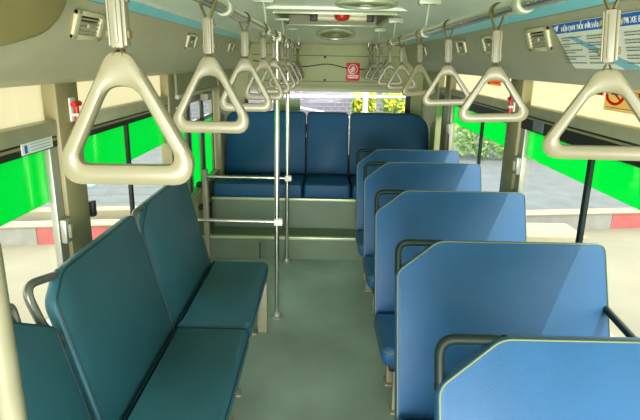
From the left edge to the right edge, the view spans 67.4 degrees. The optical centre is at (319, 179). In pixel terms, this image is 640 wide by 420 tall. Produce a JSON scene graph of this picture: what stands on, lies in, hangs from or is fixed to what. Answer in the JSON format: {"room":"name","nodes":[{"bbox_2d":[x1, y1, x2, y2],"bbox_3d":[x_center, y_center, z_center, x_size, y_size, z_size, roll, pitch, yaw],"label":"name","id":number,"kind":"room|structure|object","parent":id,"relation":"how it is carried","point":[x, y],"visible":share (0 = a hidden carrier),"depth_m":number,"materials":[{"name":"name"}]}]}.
{"room":"vehicle interior","nodes":[
{"label":"vehicle interior","id":0,"kind":"room"},
{"bbox_2d":[41,0,251,325],"bbox_3d":[-0.910,0.181,2.145,0.362,1.911,6.660,1,14,0],"label":"wall","id":1,"kind":"structure","parent":0,"point":[77,206],"depth_m":2.10,"materials":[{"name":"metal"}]},
{"bbox_2d":[0,0,65,45],"bbox_3d":[-0.800,-0.565,0.992,0.226,0.560,0.884,1,14,0],"label":"mirror","id":2,"kind":"object","parent":1,"relation":"attached to","point":[20,20],"visible":1,"depth_m":1.14,"materials":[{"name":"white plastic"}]},
{"bbox_2d":[0,85,73,266],"bbox_3d":[-1.037,0.376,0.737,0.083,0.962,2.430,1,14,0],"label":"window","id":3,"kind":"structure","parent":1,"relation":"in","point":[28,182],"depth_m":1.73,"materials":[{"name":"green glass"}]},
{"bbox_2d":[21,136,52,155],"bbox_3d":[-1.014,-0.126,1.725,0.004,0.046,0.190,1,14,0],"label":"instruction label","id":4,"kind":"object","parent":3,"relation":"attached to","point":[38,145],"visible":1,"depth_m":1.72,"materials":[{"name":"paper"}]},
{"bbox_2d":[30,139,50,150],"bbox_3d":[-1.013,-0.129,1.742,0.002,0.025,0.125,1,14,0],"label":"print","id":5,"kind":"object","parent":4,"relation":"attached to","point":[38,145],"depth_m":1.74},
{"bbox_2d":[68,97,81,121],"bbox_3d":[-0.982,-0.265,1.935,0.032,0.135,0.052,1,14,0],"label":"hammer","id":6,"kind":"object","parent":1,"relation":"attached to","point":[74,105],"visible":0.76,"depth_m":1.92,"materials":[{"name":"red plastic"}]},
{"bbox_2d":[69,8,105,40],"bbox_3d":[-0.791,-0.524,1.630,0.052,0.096,0.200,1,14,0],"label":"air vent","id":7,"kind":"object","parent":1,"relation":"attached to","point":[79,15],"visible":0.83,"depth_m":1.61,"materials":[{"name":"white plastic"}]},
{"bbox_2d":[77,75,167,214],"bbox_3d":[-1.033,-0.095,2.650,0.050,0.962,1.170,1,14,0],"label":"window","id":8,"kind":"structure","parent":1,"relation":"in","point":[122,133],"depth_m":2.53,"materials":[{"name":"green glass"}]},
{"bbox_2d":[0,0,251,87],"bbox_3d":[-0.912,-0.572,1.960,0.292,0.338,6.660,1,14,0],"label":"overhead panel","id":9,"kind":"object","parent":1,"relation":"attached to","point":[158,45],"depth_m":1.76,"materials":[{"name":"beige plastic"}]},
{"bbox_2d":[184,33,198,49],"bbox_3d":[-0.778,-0.835,2.892,0.052,0.096,0.200,1,14,0],"label":"air vent","id":10,"kind":"object","parent":1,"relation":"attached to","point":[194,37],"visible":0.84,"depth_m":2.88,"materials":[{"name":"white plastic"}]},
{"bbox_2d":[174,72,218,224],"bbox_3d":[-0.993,-0.113,4.030,0.125,1.580,1.260,1,14,0],"label":"door","id":11,"kind":"structure","parent":1,"relation":"in","point":[201,145],"depth_m":4.03,"materials":[{"name":"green glass"}]},
{"bbox_2d":[227,42,235,52],"bbox_3d":[-0.765,-1.133,4.106,0.052,0.096,0.200,1,14,0],"label":"air vent","id":12,"kind":"object","parent":1,"relation":"attached to","point":[230,43],"visible":0.8,"depth_m":4.09,"materials":[{"name":"beige plastic"}]},
{"bbox_2d":[210,257,394,419],"bbox_3d":[0.016,1.174,2.430,2.350,0.120,6.760,1,14,0],"label":"floor","id":13,"kind":"structure","parent":0,"point":[322,360],"depth_m":2.81,"materials":[{"name":"plastic"}]},
{"bbox_2d":[0,243,27,419],"bbox_3d":[-0.782,0.736,0.961,0.513,1.405,0.090,1,14,0],"label":"pole","id":14,"kind":"object","parent":13,"relation":"on","point":[12,401],"visible":1,"depth_m":0.85,"materials":[{"name":"beige metal"}]},
{"bbox_2d":[10,303,91,419],"bbox_3d":[-0.621,0.884,1.207,0.552,1.005,0.711,1,14,0],"label":"seat","id":15,"kind":"object","parent":13,"relation":"on","point":[51,389],"visible":0.74,"depth_m":1.38,"materials":[{"name":"blue plastic"}]},
{"bbox_2d":[23,216,248,419],"bbox_3d":[-0.609,0.715,1.864,0.562,1.021,0.764,1,14,0],"label":"seat","id":16,"kind":"object","parent":13,"relation":"on","point":[104,303],"visible":0.91,"depth_m":1.79,"materials":[{"name":"blue plastic"}]},
{"bbox_2d":[124,328,248,419],"bbox_3d":[-0.510,0.815,1.925,0.360,0.100,0.690,1,14,0],"label":"cushion","id":17,"kind":"object","parent":16,"relation":"on","point":[191,373],"depth_m":1.89,"materials":[{"name":"teal leather"}]},
{"bbox_2d":[131,182,267,396],"bbox_3d":[-0.601,0.541,2.621,0.562,0.997,0.761,1,14,0],"label":"seat","id":18,"kind":"object","parent":13,"relation":"on","point":[196,292],"visible":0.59,"depth_m":2.50,"materials":[{"name":"blue plastic"}]},
{"bbox_2d":[176,261,267,337],"bbox_3d":[-0.502,0.638,2.644,0.360,0.100,0.760,1,14,0],"label":"cushion","id":19,"kind":"object","parent":18,"relation":"on","point":[224,294],"depth_m":2.53,"materials":[{"name":"teal leather"}]},
{"bbox_2d":[270,31,282,319],"bbox_3d":[-0.274,0.027,2.996,0.084,1.826,0.084,1,14,0],"label":"pole","id":20,"kind":"object","parent":13,"relation":"on","point":[276,315],"visible":0.85,"depth_m":3.00,"materials":[{"name":"silver metal"}]},
{"bbox_2d":[197,218,282,225],"bbox_3d":[-0.563,0.260,3.056,0.650,0.052,0.051,1,14,0],"label":"bar","id":21,"kind":"object","parent":20,"relation":"attached to","point":[277,222],"visible":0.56,"depth_m":3.04,"materials":[{"name":"silver metal"}]},
{"bbox_2d":[282,39,291,263],"bbox_3d":[-0.267,-0.188,3.870,0.084,1.826,0.084,1,14,0],"label":"pole","id":22,"kind":"object","parent":13,"relation":"on","point":[286,260],"visible":0.84,"depth_m":3.90,"materials":[{"name":"silver metal"}]},
{"bbox_2d":[205,173,291,180],"bbox_3d":[-0.582,-0.021,3.914,0.701,0.052,0.051,1,14,0],"label":"bar","id":23,"kind":"object","parent":22,"relation":"attached to","point":[286,178],"visible":1,"depth_m":3.90,"materials":[{"name":"silver metal"}]},
{"bbox_2d":[355,149,458,291],"bbox_3d":[0.702,0.300,3.726,0.841,0.982,0.687,1,14,0],"label":"seat","id":24,"kind":"object","parent":13,"relation":"on","point":[377,155],"visible":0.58,"depth_m":3.88,"materials":[{"name":"blue plastic"}]},
{"bbox_2d":[355,230,362,255],"bbox_3d":[0.698,0.482,3.618,0.840,0.126,0.390,1,14,0],"label":"cushion","id":25,"kind":"object","parent":24,"relation":"on","point":[359,233],"depth_m":3.56,"materials":[{"name":"blue leather"}]},
{"bbox_2d":[363,162,481,328],"bbox_3d":[0.715,0.423,3.226,0.841,0.982,0.687,1,14,0],"label":"seat","id":26,"kind":"object","parent":13,"relation":"on","point":[391,175],"visible":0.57,"depth_m":3.38,"materials":[{"name":"blue plastic"}]},
{"bbox_2d":[363,256,373,288],"bbox_3d":[0.711,0.606,3.118,0.840,0.126,0.390,1,14,0],"label":"cushion","id":27,"kind":"object","parent":26,"relation":"on","point":[368,261],"depth_m":3.06,"materials":[{"name":"blue leather"}]},
{"bbox_2d":[374,189,526,414],"bbox_3d":[0.707,0.607,2.478,0.841,0.982,0.687,1,14,0],"label":"seat","id":28,"kind":"object","parent":13,"relation":"on","point":[412,214],"visible":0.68,"depth_m":2.62,"materials":[{"name":"blue plastic"}]},
{"bbox_2d":[374,313,394,365],"bbox_3d":[0.703,0.789,2.370,0.840,0.126,0.390,1,14,0],"label":"cushion","id":29,"kind":"object","parent":28,"relation":"on","point":[384,323],"depth_m":2.32,"materials":[{"name":"blue leather"}]},
{"bbox_2d":[395,239,609,419],"bbox_3d":[0.705,0.791,1.730,0.841,0.982,0.687,1,14,0],"label":"seat","id":30,"kind":"object","parent":13,"relation":"on","point":[448,287],"visible":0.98,"depth_m":1.87,"materials":[{"name":"blue plastic"}]},
{"bbox_2d":[399,419,433,419],"bbox_3d":[0.700,0.973,1.622,0.840,0.126,0.390,1,14,0],"label":"cushion","id":31,"kind":"object","parent":30,"relation":"on","point":[399,419],"depth_m":1.78,"materials":[{"name":"blue leather"}]},
{"bbox_2d":[434,334,639,419],"bbox_3d":[0.703,0.956,1.060,0.841,0.982,0.687,1,14,0],"label":"seat","id":32,"kind":"object","parent":13,"relation":"on","point":[509,377],"visible":1,"depth_m":1.22,"materials":[{"name":"blue plastic"}]},
{"bbox_2d":[147,0,507,45],"bbox_3d":[0.052,-0.829,1.938,2.350,0.314,6.760,1,14,0],"label":"ceiling","id":33,"kind":"structure","parent":0,"point":[413,15],"depth_m":3.14,"materials":[{"name":"beige plastic"}]},
{"bbox_2d":[61,0,194,184],"bbox_3d":[-0.273,-0.159,0.659,0.188,0.341,0.023,1,14,-1],"label":"grip","id":34,"kind":"object","parent":33,"relation":"hanging from","point":[119,68],"visible":1,"depth_m":0.67,"materials":[{"name":"plastic"}]},
{"bbox_2d":[193,0,300,48],"bbox_3d":[-0.263,-0.760,2.245,0.100,0.162,5.918,1,14,0],"label":"rail","id":35,"kind":"object","parent":33,"relation":"attached to","point":[224,8],"visible":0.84,"depth_m":1.72,"materials":[{"name":"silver metal"}]},
{"bbox_2d":[173,0,248,133],"bbox_3d":[-0.268,-0.283,1.164,0.188,0.341,0.023,1,14,0],"label":"grip","id":36,"kind":"object","parent":35,"relation":"hanging from","point":[208,65],"visible":1,"depth_m":1.17,"materials":[{"name":"plastic"}]},
{"bbox_2d":[219,12,271,111],"bbox_3d":[-0.263,-0.411,1.683,0.188,0.341,0.023,1,14,-2],"label":"grip","id":37,"kind":"object","parent":35,"relation":"hanging from","point":[244,64],"visible":0.85,"depth_m":1.69,"materials":[{"name":"plastic"}]},
{"bbox_2d":[244,23,283,100],"bbox_3d":[-0.257,-0.535,2.188,0.188,0.341,0.023,2,14,3],"label":"grip","id":38,"kind":"object","parent":35,"relation":"hanging from","point":[262,64],"visible":0.8,"depth_m":2.20,"materials":[{"name":"plastic"}]},
{"bbox_2d":[257,30,290,93],"bbox_3d":[-0.253,-0.643,2.625,0.188,0.341,0.023,0,14,-5],"label":"grip","id":39,"kind":"object","parent":35,"relation":"hanging from","point":[273,63],"visible":0.8,"depth_m":2.63,"materials":[{"name":"plastic"}]},
{"bbox_2d":[268,35,295,88],"bbox_3d":[-0.247,-0.767,3.130,0.188,0.341,0.023,2,14,3],"label":"grip","id":40,"kind":"object","parent":35,"relation":"hanging from","point":[282,62],"visible":0.73,"depth_m":3.13,"materials":[{"name":"plastic"}]},
{"bbox_2d":[280,39,299,84],"bbox_3d":[-0.242,-0.890,3.630,0.188,0.341,0.023,0,14,-2],"label":"grip","id":41,"kind":"object","parent":35,"relation":"hanging from","point":[288,62],"visible":0.63,"depth_m":3.63,"materials":[{"name":"plastic"}]},
{"bbox_2d":[281,42,302,82],"bbox_3d":[-0.237,-1.010,4.121,0.188,0.341,0.023,1,14,0],"label":"grip","id":42,"kind":"object","parent":35,"relation":"hanging from","point":[292,51],"visible":0.64,"depth_m":4.12,"materials":[{"name":"plastic"}]},
{"bbox_2d":[292,45,303,78],"bbox_3d":[-0.229,-1.211,4.936,0.023,0.341,0.188,12,18,37],"label":"grip","id":43,"kind":"object","parent":35,"relation":"hanging from","point":[297,50],"visible":0.67,"depth_m":4.92,"materials":[{"name":"plastic"}]},
{"bbox_2d":[316,29,354,39],"bbox_3d":[0.154,-1.429,4.723,0.380,0.092,0.375,1,14,0],"label":"air vent","id":44,"kind":"object","parent":33,"relation":"attached to","point":[328,34],"visible":1,"depth_m":4.69,"materials":[{"name":"plastic"}]},
{"bbox_2d":[320,32,350,37],"bbox_3d":[0.154,-1.433,4.722,0.308,0.062,0.302,1,14,0],"label":"grille","id":45,"kind":"object","parent":44,"relation":"attached to","point":[322,34],"depth_m":4.71,"materials":[{"name":"white plastic"}]},
{"bbox_2d":[310,14,373,21],"bbox_3d":[0.174,-1.295,3.799,0.505,0.075,0.060,1,14,0],"label":"ceiling lamp","id":46,"kind":"object","parent":33,"relation":"attached to","point":[313,17],"visible":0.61,"depth_m":3.78,"materials":[{"name":"white plastic"}]},
{"bbox_2d":[310,14,317,20],"bbox_3d":[-0.048,-1.299,3.800,0.061,0.075,0.060,1,14,0],"label":"socket","id":47,"kind":"object","parent":46,"relation":"attached to","point":[313,17],"depth_m":3.77,"materials":[{"name":"grey plastic"}]},
{"bbox_2d":[366,15,373,21],"bbox_3d":[0.398,-1.290,3.798,0.058,0.075,0.060,1,14,0],"label":"socket","id":48,"kind":"object","parent":46,"relation":"attached to","point":[369,18],"depth_m":3.77,"materials":[{"name":"grey plastic"}]},
{"bbox_2d":[334,15,349,20],"bbox_3d":[0.171,-1.274,3.722,0.120,0.082,0.120,1,14,0],"label":"warning lamp","id":49,"kind":"object","parent":33,"relation":"attached to","point":[337,17],"visible":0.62,"depth_m":3.69,"materials":[{"name":"red plastic"}]},
{"bbox_2d":[335,0,396,9],"bbox_3d":[0.254,-0.962,2.644,0.340,0.024,0.340,1,14,0],"label":"air vent","id":50,"kind":"object","parent":33,"relation":"attached to","point":[346,4],"visible":1,"depth_m":2.60,"materials":[{"name":"plastic"}]},
{"bbox_2d":[346,3,386,6],"bbox_3d":[0.254,-0.965,2.644,0.275,0.010,0.275,1,14,0],"label":"grille","id":51,"kind":"object","parent":50,"relation":"attached to","point":[347,4],"depth_m":2.62,"materials":[{"name":"white plastic"}]},
{"bbox_2d":[367,0,567,50],"bbox_3d":[0.497,-0.753,2.239,0.100,0.179,5.918,1,14,0],"label":"rail","id":52,"kind":"object","parent":33,"relation":"attached to","point":[510,7],"visible":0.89,"depth_m":1.54,"materials":[{"name":"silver metal"}]},
{"bbox_2d":[362,46,379,78],"bbox_3d":[0.525,-1.205,4.931,0.188,0.323,0.024,0,14,-6],"label":"grip","id":53,"kind":"object","parent":52,"relation":"hanging from","point":[370,54],"visible":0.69,"depth_m":4.93,"materials":[{"name":"plastic"}]},
{"bbox_2d":[364,45,383,79],"bbox_3d":[0.521,-1.112,4.551,0.188,0.323,0.024,1,14,0],"label":"grip","id":54,"kind":"object","parent":52,"relation":"hanging from","point":[374,64],"visible":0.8,"depth_m":4.55,"materials":[{"name":"plastic"}]},
{"bbox_2d":[370,43,390,81],"bbox_3d":[0.515,-0.977,4.004,0.188,0.323,0.024,0,14,-6],"label":"grip","id":55,"kind":"object","parent":52,"relation":"hanging from","point":[380,65],"visible":0.86,"depth_m":4.00,"materials":[{"name":"plastic"}]},
{"bbox_2d":[377,40,402,85],"bbox_3d":[0.509,-0.841,3.448,0.188,0.323,0.024,3,14,6],"label":"grip","id":56,"kind":"object","parent":52,"relation":"hanging from","point":[389,66],"visible":0.88,"depth_m":3.46,"materials":[{"name":"plastic"}]},
{"bbox_2d":[386,36,416,89],"bbox_3d":[0.504,-0.712,2.925,0.188,0.323,0.024,0,14,-3],"label":"grip","id":57,"kind":"object","parent":52,"relation":"hanging from","point":[402,66],"visible":0.9,"depth_m":2.93,"materials":[{"name":"plastic"}]},
{"bbox_2d":[402,29,434,95],"bbox_3d":[0.497,-0.579,2.381,0.188,0.323,0.024,-5,15,-22],"label":"grip","id":58,"kind":"object","parent":52,"relation":"hanging from","point":[418,68],"visible":0.91,"depth_m":2.37,"materials":[{"name":"plastic"}]},
{"bbox_2d":[422,19,469,105],"bbox_3d":[0.492,-0.442,1.826,0.188,0.323,0.024,3,14,7],"label":"grip","id":59,"kind":"object","parent":52,"relation":"hanging from","point":[448,69],"visible":0.96,"depth_m":1.83,"materials":[{"name":"plastic"}]},
{"bbox_2d":[458,2,527,121],"bbox_3d":[0.487,-0.317,1.316,0.188,0.323,0.024,3,14,8],"label":"grip","id":60,"kind":"object","parent":52,"relation":"hanging from","point":[493,73],"visible":0.98,"depth_m":1.32,"materials":[{"name":"plastic"}]},
{"bbox_2d":[542,0,639,160],"bbox_3d":[0.487,-0.187,0.793,0.188,0.324,0.023,9,16,28],"label":"grip","id":61,"kind":"object","parent":52,"relation":"hanging from","point":[610,80],"visible":1,"depth_m":0.80,"materials":[{"name":"plastic"}]},
{"bbox_2d":[233,43,422,177],"bbox_3d":[0.073,-0.720,5.172,2.300,1.950,0.490,1,14,0],"label":"wall","id":62,"kind":"structure","parent":0,"point":[320,76],"depth_m":5.19,"materials":[{"name":"beige plastic"}]},
{"bbox_2d":[202,222,362,259],"bbox_3d":[0.054,0.413,4.849,2.170,0.203,1.498,1,14,0],"label":"step","id":63,"kind":"structure","parent":62,"relation":"attached to","point":[225,241],"depth_m":4.14,"materials":[{"name":"grey metal"}]},
{"bbox_2d":[211,178,355,228],"bbox_3d":[0.090,0.160,4.913,2.110,0.286,1.252,1,14,0],"label":"trim","id":64,"kind":"structure","parent":62,"relation":"attached to","point":[333,213],"depth_m":4.32,"materials":[{"name":"beige plastic"}]},
{"bbox_2d":[213,111,305,197],"bbox_3d":[-0.550,-0.277,4.579,0.807,0.698,0.778,1,14,0],"label":"seat","id":65,"kind":"object","parent":64,"relation":"on","point":[250,151],"visible":0.94,"depth_m":4.81,"materials":[{"name":"blue plastic"}]},
{"bbox_2d":[213,173,304,197],"bbox_3d":[-0.556,0.015,4.577,0.803,0.132,0.630,1,14,0],"label":"cushion","id":66,"kind":"object","parent":65,"relation":"on","point":[221,186],"depth_m":4.28,"materials":[{"name":"blue leather"}]},
{"bbox_2d":[304,111,350,197],"bbox_3d":[0.078,-0.264,4.576,0.434,0.698,0.778,1,14,0],"label":"seat","id":67,"kind":"object","parent":64,"relation":"on","point":[327,132],"depth_m":4.80,"materials":[{"name":"blue plastic"}]},
{"bbox_2d":[304,175,349,197],"bbox_3d":[0.065,0.027,4.573,0.416,0.132,0.630,1,14,0],"label":"cushion","id":68,"kind":"object","parent":67,"relation":"on","point":[315,186],"depth_m":4.28,"materials":[{"name":"blue leather"}]},
{"bbox_2d":[349,112,428,198],"bbox_3d":[0.689,-0.253,4.572,0.793,0.698,0.778,1,14,0],"label":"seat","id":69,"kind":"object","parent":64,"relation":"on","point":[368,130],"visible":0.59,"depth_m":4.80,"materials":[{"name":"blue plastic"}]},
{"bbox_2d":[349,175,355,198],"bbox_3d":[0.684,0.039,4.570,0.789,0.132,0.630,1,14,0],"label":"cushion","id":70,"kind":"object","parent":69,"relation":"on","point":[352,178],"depth_m":4.37,"materials":[{"name":"blue leather"}]},
{"bbox_2d":[273,99,300,110],"bbox_3d":[-0.366,-0.715,5.309,0.300,0.360,0.052,1,14,0],"label":"equipment box","id":71,"kind":"object","parent":62,"relation":"on","point":[295,104],"visible":0.29,"depth_m":5.26,"materials":[{"name":"metal"}]},
{"bbox_2d":[253,59,386,69],"bbox_3d":[-0.004,-1.255,5.174,1.446,0.118,0.010,1,14,0],"label":"cable","id":72,"kind":"object","parent":62,"relation":"attached to","point":[386,59],"visible":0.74,"depth_m":5.18,"materials":[{"name":"rubber"}]},
{"bbox_2d":[244,87,410,125],"bbox_3d":[0.081,-0.804,5.335,1.830,0.415,0.042,1,14,0],"label":"window","id":73,"kind":"structure","parent":62,"relation":"in","point":[407,98],"depth_m":5.27,"materials":[{"name":"clear glass"}]},
{"bbox_2d":[346,63,359,80],"bbox_3d":[0.356,-1.168,5.189,0.148,0.190,0.008,1,14,0],"label":"notice","id":74,"kind":"object","parent":62,"relation":"attached to","point":[352,74],"visible":1,"depth_m":5.19,"materials":[{"name":"plastic"}]},
{"bbox_2d":[404,0,624,336],"bbox_3d":[0.987,0.218,2.134,0.362,1.911,6.660,1,14,0],"label":"wall","id":75,"kind":"structure","parent":0,"point":[431,115],"depth_m":2.78,"materials":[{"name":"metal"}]},
{"bbox_2d":[422,46,427,56],"bbox_3d":[0.916,-1.132,4.223,0.052,0.096,0.200,1,14,0],"label":"air vent","id":76,"kind":"object","parent":75,"relation":"attached to","point":[424,47],"visible":0.52,"depth_m":4.14,"materials":[{"name":"beige plastic"}]},
{"bbox_2d":[439,76,445,149],"bbox_3d":[1.146,-0.520,4.484,0.050,0.988,0.260,1,14,0],"label":"window","id":77,"kind":"structure","parent":75,"relation":"in","point":[441,89],"depth_m":4.48,"materials":[{"name":"clear glass"}]},
{"bbox_2d":[454,39,467,54],"bbox_3d":[0.904,-0.845,3.058,0.052,0.096,0.200,1,14,0],"label":"air vent","id":78,"kind":"object","parent":75,"relation":"attached to","point":[458,43],"visible":0.82,"depth_m":3.05,"materials":[{"name":"white plastic"}]},
{"bbox_2d":[445,74,510,164],"bbox_3d":[1.119,-0.289,3.542,0.083,0.988,1.360,1,14,0],"label":"window","id":79,"kind":"structure","parent":75,"relation":"in","point":[493,102],"depth_m":3.36,"materials":[{"name":"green glass"}]},
{"bbox_2d":[487,81,500,85],"bbox_3d":[1.151,-0.645,3.176,0.004,0.035,0.260,1,14,0],"label":"sticker","id":80,"kind":"object","parent":79,"relation":"attached to","point":[496,83],"visible":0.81,"depth_m":3.15,"materials":[{"name":"orange paper"}]},
{"bbox_2d":[480,35,491,53],"bbox_3d":[0.898,-0.716,2.533,0.052,0.096,0.200,1,14,0],"label":"air vent","id":81,"kind":"object","parent":75,"relation":"attached to","point":[487,38],"visible":0.44,"depth_m":2.57,"materials":[{"name":"white plastic"}]},
{"bbox_2d":[507,97,514,112],"bbox_3d":[1.082,-0.415,2.721,0.032,0.135,0.052,1,14,0],"label":"hammer","id":82,"kind":"object","parent":75,"relation":"attached to","point":[511,107],"visible":0.75,"depth_m":2.71,"materials":[{"name":"red plastic"}]},
{"bbox_2d":[405,0,639,89],"bbox_3d":[1.016,-0.547,1.946,0.292,0.312,6.660,1,14,0],"label":"overhead panel","id":83,"kind":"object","parent":75,"relation":"attached to","point":[517,62],"depth_m":2.15,"materials":[{"name":"beige plastic"}]},
{"bbox_2d":[525,25,552,51],"bbox_3d":[0.892,-0.573,1.951,0.052,0.096,0.200,1,14,0],"label":"air vent","id":84,"kind":"object","parent":75,"relation":"attached to","point":[530,33],"visible":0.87,"depth_m":1.94,"materials":[{"name":"white plastic"}]},
{"bbox_2d":[511,81,639,336],"bbox_3d":[1.092,0.523,1.538,0.083,1.608,2.560,1,14,0],"label":"window","id":85,"kind":"structure","parent":75,"relation":"in","point":[617,179],"depth_m":2.02,"materials":[{"name":"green glass"}]},
{"bbox_2d":[532,120,543,133],"bbox_3d":[1.106,-0.270,2.435,0.002,0.056,0.120,1,14,0],"label":"label","id":86,"kind":"object","parent":85,"relation":"attached to","point":[538,126],"visible":1,"depth_m":2.43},
{"bbox_2d":[603,90,639,114],"bbox_3d":[1.134,-0.290,1.734,0.011,0.105,0.370,1,14,0],"label":"sticker","id":87,"kind":"object","parent":85,"relation":"attached to","point":[613,102],"visible":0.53,"depth_m":1.83,"materials":[{"name":"yellow paper"}]},
{"bbox_2d":[551,10,639,69],"bbox_3d":[0.885,-0.395,1.367,0.043,0.158,0.942,1,14,0],"label":"notice","id":88,"kind":"object","parent":75,"relation":"attached to","point":[580,39],"visible":0.84,"depth_m":1.55,"materials":[{"name":"paper"}]},
{"bbox_2d":[561,30,639,63],"bbox_3d":[0.885,-0.377,1.367,0.022,0.088,0.809,1,14,0],"label":"print","id":89,"kind":"object","parent":88,"relation":"attached to","point":[581,47],"depth_m":1.56},
{"label":"outside","id":90,"kind":"structure","parent":0,"visible":0},
{"bbox_2d":[1,228,639,336],"bbox_3d":[0.005,1.341,5.479,80.000,0.200,70.000,1,14,0],"label":"ground","id":91,"kind":"structure","parent":90,"point":[22,263],"depth_m":5.92,"materials":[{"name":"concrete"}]},
{"bbox_2d":[0,206,639,245],"bbox_3d":[-0.556,0.635,7.384,25.000,0.340,0.810,-1,14,-7],"label":"kerb","id":92,"kind":"object","parent":91,"relation":"on","point":[13,232],"visible":0.24,"depth_m":7.25,"materials":[{"name":"concrete"}]},
{"bbox_2d":[101,90,552,119],"bbox_3d":[1.181,-3.522,19.868,30.000,2.410,0.310,1,14,0],"label":"wall","id":93,"kind":"structure","parent":91,"relation":"on","point":[317,103],"depth_m":19.82,"materials":[{"name":"brick"}]},
{"bbox_2d":[526,223,586,242],"bbox_3d":[3.198,0.828,6.812,0.850,0.270,0.600,1,14,0],"label":"concrete block","id":94,"kind":"object","parent":91,"relation":"on","point":[536,232],"visible":0.39,"depth_m":6.63,"materials":[{"name":"beige concrete"}]},
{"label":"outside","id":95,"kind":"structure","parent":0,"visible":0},
{"bbox_2d":[0,117,633,220],"bbox_3d":[-2.777,-6.409,36.211,70.000,0.270,59.770,-1,14,-7],"label":"road","id":96,"kind":"structure","parent":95,"point":[545,188],"depth_m":9.14,"materials":[{"name":"grey asphalt"}]},
{"bbox_2d":[96,147,161,205],"bbox_3d":[-7.286,-0.255,10.295,12.400,0.007,6.700,-1,14,-7],"label":"joint","id":97,"kind":"object","parent":96,"relation":"on","point":[157,147],"depth_m":8.93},
{"bbox_2d":[260,92,404,117],"bbox_3d":[1.623,-2.097,14.503,13.000,1.880,0.158,1,14,0],"label":"railing","id":98,"kind":"object","parent":96,"relation":"on","point":[365,96],"visible":0.31,"depth_m":14.39,"materials":[{"name":"metal"}]},
{"bbox_2d":[350,92,376,112],"bbox_3d":[1.482,-2.334,16.467,0.938,1.452,0.996,1,14,0],"label":"flowering shrub","id":99,"kind":"object","parent":96,"relation":"on","point":[357,103],"visible":0.41,"depth_m":16.11,"materials":[{"name":"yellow plant"}]},
{"bbox_2d":[379,93,404,112],"bbox_3d":[3.089,-2.323,16.449,2.104,1.547,1.133,1,14,0],"label":"flowering shrub","id":100,"kind":"object","parent":96,"relation":"on","point":[387,103],"visible":0.24,"depth_m":16.17,"materials":[{"name":"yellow plant"}]},
{"bbox_2d":[453,124,527,158],"bbox_3d":[4.385,-1.094,12.451,2.333,1.056,1.346,1,14,0],"label":"shrub","id":101,"kind":"object","parent":96,"relation":"on","point":[465,133],"visible":0.34,"depth_m":12.26,"materials":[{"name":"green plant"}]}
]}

